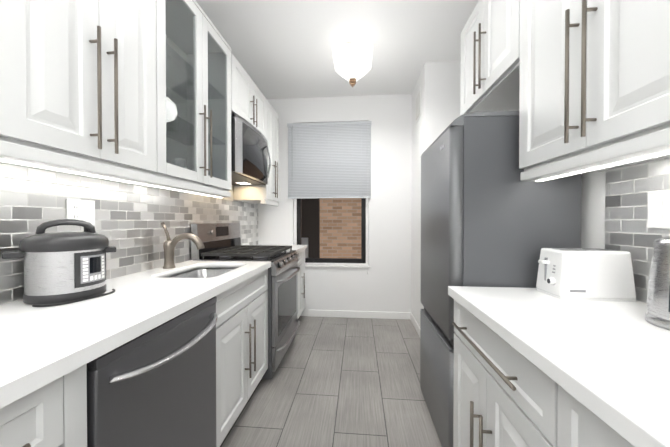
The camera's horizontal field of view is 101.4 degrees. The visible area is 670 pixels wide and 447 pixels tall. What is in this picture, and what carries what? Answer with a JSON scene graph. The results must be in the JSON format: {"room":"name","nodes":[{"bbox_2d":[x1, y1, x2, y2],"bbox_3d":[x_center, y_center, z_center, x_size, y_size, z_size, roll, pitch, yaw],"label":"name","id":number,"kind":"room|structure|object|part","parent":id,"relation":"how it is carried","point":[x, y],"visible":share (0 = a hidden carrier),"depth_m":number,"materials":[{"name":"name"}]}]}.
{"room":"kitchen","nodes":[
{"label":"kitchen","id":0,"kind":"room"},
{"bbox_2d":[220,316,441,446],"bbox_3d":[-0.028,1.255,1.068,2.560,0.100,5.000,0,1,5],"label":"floor","id":1,"kind":"structure","parent":0,"point":[342,382],"depth_m":1.93,"materials":[{"name":"tile"}]},
{"bbox_2d":[0,364,86,446],"bbox_3d":[-0.958,0.776,0.380,0.620,0.870,0.676,0,1,5],"label":"base cabinet","id":2,"kind":"object","parent":1,"relation":"on","point":[53,413],"depth_m":0.61,"materials":[{"name":"white wood"}]},
{"bbox_2d":[0,244,306,408],"bbox_3d":[-0.851,0.310,1.470,0.645,0.040,4.118,0,1,5],"label":"countertop","id":3,"kind":"structure","parent":2,"relation":"on","point":[40,347],"depth_m":0.85,"materials":[{"name":"white stone"}]},
{"bbox_2d":[2,219,115,306],"bbox_3d":[-1.068,0.138,1.092,0.276,0.310,0.274,0,1,5],"label":"pressure cooker","id":4,"kind":"object","parent":3,"relation":"on","point":[61,268],"visible":1,"depth_m":1.01,"materials":[{"name":"grey plastic"}]},
{"bbox_2d":[161,222,204,268],"bbox_3d":[-0.974,0.139,1.761,0.278,0.295,0.072,0,1,5],"label":"faucet","id":5,"kind":"object","parent":3,"relation":"on","point":[169,245],"visible":1,"depth_m":1.75,"materials":[{"name":"silver metal"}]},
{"bbox_2d":[169,268,233,277],"bbox_3d":[-0.816,0.423,1.725,0.459,0.186,0.604,0,1,5],"label":"sink basin","id":6,"kind":"object","parent":3,"relation":"in","point":[205,272],"visible":0.1,"depth_m":1.98,"materials":[{"name":"silver metal"}]},
{"bbox_2d":[87,296,217,446],"bbox_3d":[-0.845,0.772,1.011,0.680,0.868,0.586,0,1,5],"label":"dishwasher","id":7,"kind":"object","parent":1,"relation":"on","point":[155,387],"visible":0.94,"depth_m":0.91,"materials":[{"name":"grey metal"}]},
{"bbox_2d":[191,223,299,378],"bbox_3d":[-0.713,0.595,2.466,0.730,1.195,0.764,0,1,5],"label":"range","id":8,"kind":"object","parent":1,"relation":"on","point":[221,241],"visible":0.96,"depth_m":2.25,"materials":[{"name":"grey metal"}]},
{"bbox_2d":[297,249,304,318],"bbox_3d":[-0.697,0.751,3.191,0.660,0.870,0.669,0,1,5],"label":"base cabinet","id":9,"kind":"object","parent":1,"relation":"on","point":[301,284],"visible":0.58,"depth_m":3.26,"materials":[{"name":"white wood"}]},
{"bbox_2d":[452,300,543,446],"bbox_3d":[0.831,0.772,0.918,0.620,0.870,0.662,0,1,5],"label":"base cabinet","id":10,"kind":"object","parent":1,"relation":"on","point":[506,394],"depth_m":0.91,"materials":[{"name":"white wood"}]},
{"bbox_2d":[420,111,581,446],"bbox_3d":[0.862,0.338,1.599,0.579,1.725,0.654,0,1,5],"label":"fridge","id":11,"kind":"object","parent":1,"relation":"on","point":[489,218],"visible":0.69,"depth_m":1.28,"materials":[{"name":"grey metal"}]},
{"bbox_2d":[544,373,633,446],"bbox_3d":[0.768,0.778,0.180,0.620,0.870,0.820,0,1,5],"label":"base cabinet","id":12,"kind":"object","parent":1,"relation":"on","point":[567,422],"depth_m":0.57,"materials":[{"name":"white wood"}]},
{"bbox_2d":[448,286,669,446],"bbox_3d":[0.762,0.320,0.262,0.645,0.040,1.986,0,1,5],"label":"countertop","id":13,"kind":"structure","parent":12,"relation":"on","point":[607,363],"depth_m":0.66,"materials":[{"name":"white stone"}]},
{"bbox_2d":[536,248,635,301],"bbox_3d":[0.995,0.199,1.113,0.285,0.188,0.160,0,1,5],"label":"toaster","id":14,"kind":"object","parent":13,"relation":"on","point":[590,274],"visible":1,"depth_m":1.04,"materials":[{"name":"white plastic"}]},
{"bbox_2d":[645,236,669,329],"bbox_3d":[0.991,0.158,0.769,0.214,0.274,0.189,0,1,5],"label":"kettle","id":15,"kind":"object","parent":13,"relation":"on","point":[658,303],"visible":1,"depth_m":0.79,"materials":[{"name":"silver metal"}]},
{"bbox_2d":[258,94,411,315],"bbox_3d":[0.188,-0.207,3.571,2.360,2.780,0.250,0,1,5],"label":"wall","id":16,"kind":"structure","parent":0,"point":[383,284],"depth_m":3.42,"materials":[{"name":"white paint"}]},
{"bbox_2d":[294,198,369,267],"bbox_3d":[-0.056,-0.367,3.507,1.005,1.836,0.135,0,1,5],"label":"window","id":17,"kind":"structure","parent":16,"relation":"in","point":[363,260],"depth_m":3.51,"materials":[{"name":"white"}]},
{"bbox_2d":[287,121,371,273],"bbox_3d":[-0.076,-0.318,3.431,1.057,1.885,0.052,0,1,5],"label":"window blinds","id":18,"kind":"object","parent":17,"relation":"attached to","point":[329,159],"visible":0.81,"depth_m":3.43,"materials":[{"name":"grey fabric"}]},
{"bbox_2d":[308,310,408,318],"bbox_3d":[0.300,1.142,3.439,1.289,0.085,0.013,0,1,5],"label":"baseboard","id":19,"kind":"structure","parent":16,"relation":"attached to","point":[361,314],"depth_m":3.43,"materials":[{"name":"white wood"}]},
{"bbox_2d":[409,312,419,336],"bbox_3d":[0.906,1.145,3.050,0.016,0.085,0.631,0,1,5],"label":"baseboard","id":20,"kind":"structure","parent":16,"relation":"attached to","point":[411,317],"depth_m":3.13,"materials":[{"name":"white wood"}]},
{"bbox_2d":[198,0,478,98],"bbox_3d":[-0.028,-1.625,1.042,2.560,0.100,5.000,0,1,5],"label":"ceiling","id":21,"kind":"structure","parent":0,"point":[281,49],"depth_m":2.35,"materials":[{"name":"white paint"}]},
{"bbox_2d":[196,0,228,2],"bbox_3d":[-0.104,-1.477,0.157,2.360,0.180,3.020,0,1,5],"label":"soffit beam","id":22,"kind":"structure","parent":21,"relation":"attached to","point":[198,1],"depth_m":1.72,"materials":[{"name":"white paint"}]},
{"bbox_2d":[332,42,372,86],"bbox_3d":[0.158,-1.404,2.454,0.340,0.364,0.340,0,1,5],"label":"ceiling light","id":23,"kind":"object","parent":21,"relation":"attached to","point":[352,82],"depth_m":2.34,"materials":[{"name":"white glass"}]},
{"bbox_3d":[0.158,-1.402,2.454,0.340,0.214,0.340,0,1,5],"label":"ceiling light shade","id":24,"kind":"part","parent":23,"relation":"part of","materials":[{"name":"white glass"}]},
{"bbox_2d":[411,61,460,326],"bbox_3d":[1.121,-0.202,3.034,0.410,2.780,0.660,0,1,5],"label":"wall column","id":25,"kind":"structure","parent":0,"point":[439,83],"depth_m":2.71,"materials":[{"name":"white paint"}]},
{"bbox_2d":[415,87,420,123],"bbox_3d":[0.905,-1.282,2.988,0.011,0.300,0.250,0,1,5],"label":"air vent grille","id":26,"kind":"object","parent":25,"relation":"attached to","point":[418,105],"visible":1,"depth_m":2.95,"materials":[{"name":"white"}]},
{"bbox_2d":[581,157,669,302],"bbox_3d":[1.207,-0.185,1.075,0.103,2.780,5.250,0,1,5],"label":"wall","id":27,"kind":"structure","parent":0,"point":[628,189],"depth_m":1.08,"materials":[{"name":"tile"}]},
{"bbox_2d":[460,0,515,115],"bbox_3d":[1.022,-1.029,1.552,0.350,0.600,0.704,0,1,5],"label":"upper cabinet","id":28,"kind":"object","parent":27,"relation":"attached to","point":[488,37],"depth_m":1.54,"materials":[{"name":"white wood"}]},
{"bbox_2d":[512,0,669,175],"bbox_3d":[0.961,-0.774,0.838,0.350,1.098,0.726,0,1,5],"label":"upper cabinet","id":29,"kind":"object","parent":27,"relation":"attached to","point":[581,86],"depth_m":0.83,"materials":[{"name":"white wood"}]},
{"bbox_2d":[648,190,669,227],"bbox_3d":[1.138,-0.049,0.936,0.008,0.130,0.130,0,1,5],"label":"electrical outlet","id":30,"kind":"object","parent":27,"relation":"attached to","point":[658,209],"visible":1,"depth_m":0.96,"materials":[{"name":"white plastic"}]},
{"bbox_3d":[-1.243,-0.187,1.285,0.100,2.780,5.250,0,1,5],"label":"wall","id":31,"kind":"structure","parent":0,"visible":0},
{"bbox_2d":[0,162,257,303],"bbox_3d":[-1.201,-0.052,1.166,0.002,0.688,4.779,0,1,5],"label":"wall","id":32,"kind":"structure","parent":31,"relation":"attached to","point":[130,218],"depth_m":1.46,"materials":[{"name":"tile"}]},
{"bbox_2d":[0,0,7,143],"bbox_3d":[-1.087,-0.755,0.436,0.350,1.068,0.592,0,1,5],"label":"upper cabinet","id":33,"kind":"object","parent":32,"relation":"attached to","point":[3,3],"depth_m":0.73,"materials":[{"name":"white wood"}]},
{"bbox_2d":[66,198,94,224],"bbox_3d":[-1.185,-0.052,1.281,0.008,0.120,0.130,0,1,5],"label":"electrical outlet","id":34,"kind":"object","parent":32,"relation":"attached to","point":[79,209],"visible":0.88,"depth_m":1.28,"materials":[{"name":"white plastic"}]},
{"bbox_2d":[0,0,171,179],"bbox_3d":[-1.035,-0.760,1.048,0.350,1.068,0.638,0,1,5],"label":"upper cabinet","id":35,"kind":"object","parent":32,"relation":"attached to","point":[153,93],"depth_m":0.97,"materials":[{"name":"white wood"}]},
{"bbox_2d":[247,212,249,221],"bbox_3d":[-1.019,-0.074,3.219,0.009,0.120,0.080,0,1,5],"label":"outlet","id":36,"kind":"object","parent":32,"relation":"attached to","point":[248,216],"visible":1,"depth_m":3.22,"materials":[{"name":"white plastic"}]},
{"bbox_2d":[233,102,278,203],"bbox_3d":[-0.862,-0.768,3.068,0.350,1.048,0.472,0,1,5],"label":"upper cabinet","id":37,"kind":"object","parent":32,"relation":"attached to","point":[263,194],"depth_m":2.98,"materials":[{"name":"white wood"}]},
{"bbox_2d":[184,48,267,143],"bbox_3d":[-0.915,-1.063,2.448,0.350,0.448,0.759,0,1,5],"label":"upper cabinet","id":38,"kind":"object","parent":31,"relation":"attached to","point":[216,85],"depth_m":2.03,"materials":[{"name":"white wood"}]},
{"bbox_2d":[231,112,270,184],"bbox_3d":[-0.875,-0.614,2.449,0.429,0.446,0.758,0,1,5],"label":"over-the-range microwave","id":39,"kind":"object","parent":38,"relation":"attached to","point":[250,153],"visible":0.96,"depth_m":2.29,"materials":[{"name":"grey metal"}]},
{"label":"outside","id":40,"kind":"structure","parent":0,"visible":0},
{"bbox_2d":[301,198,360,258],"bbox_3d":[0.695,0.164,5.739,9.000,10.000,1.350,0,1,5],"label":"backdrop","id":41,"kind":"structure","parent":40,"point":[330,227],"depth_m":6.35,"materials":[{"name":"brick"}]}
]}

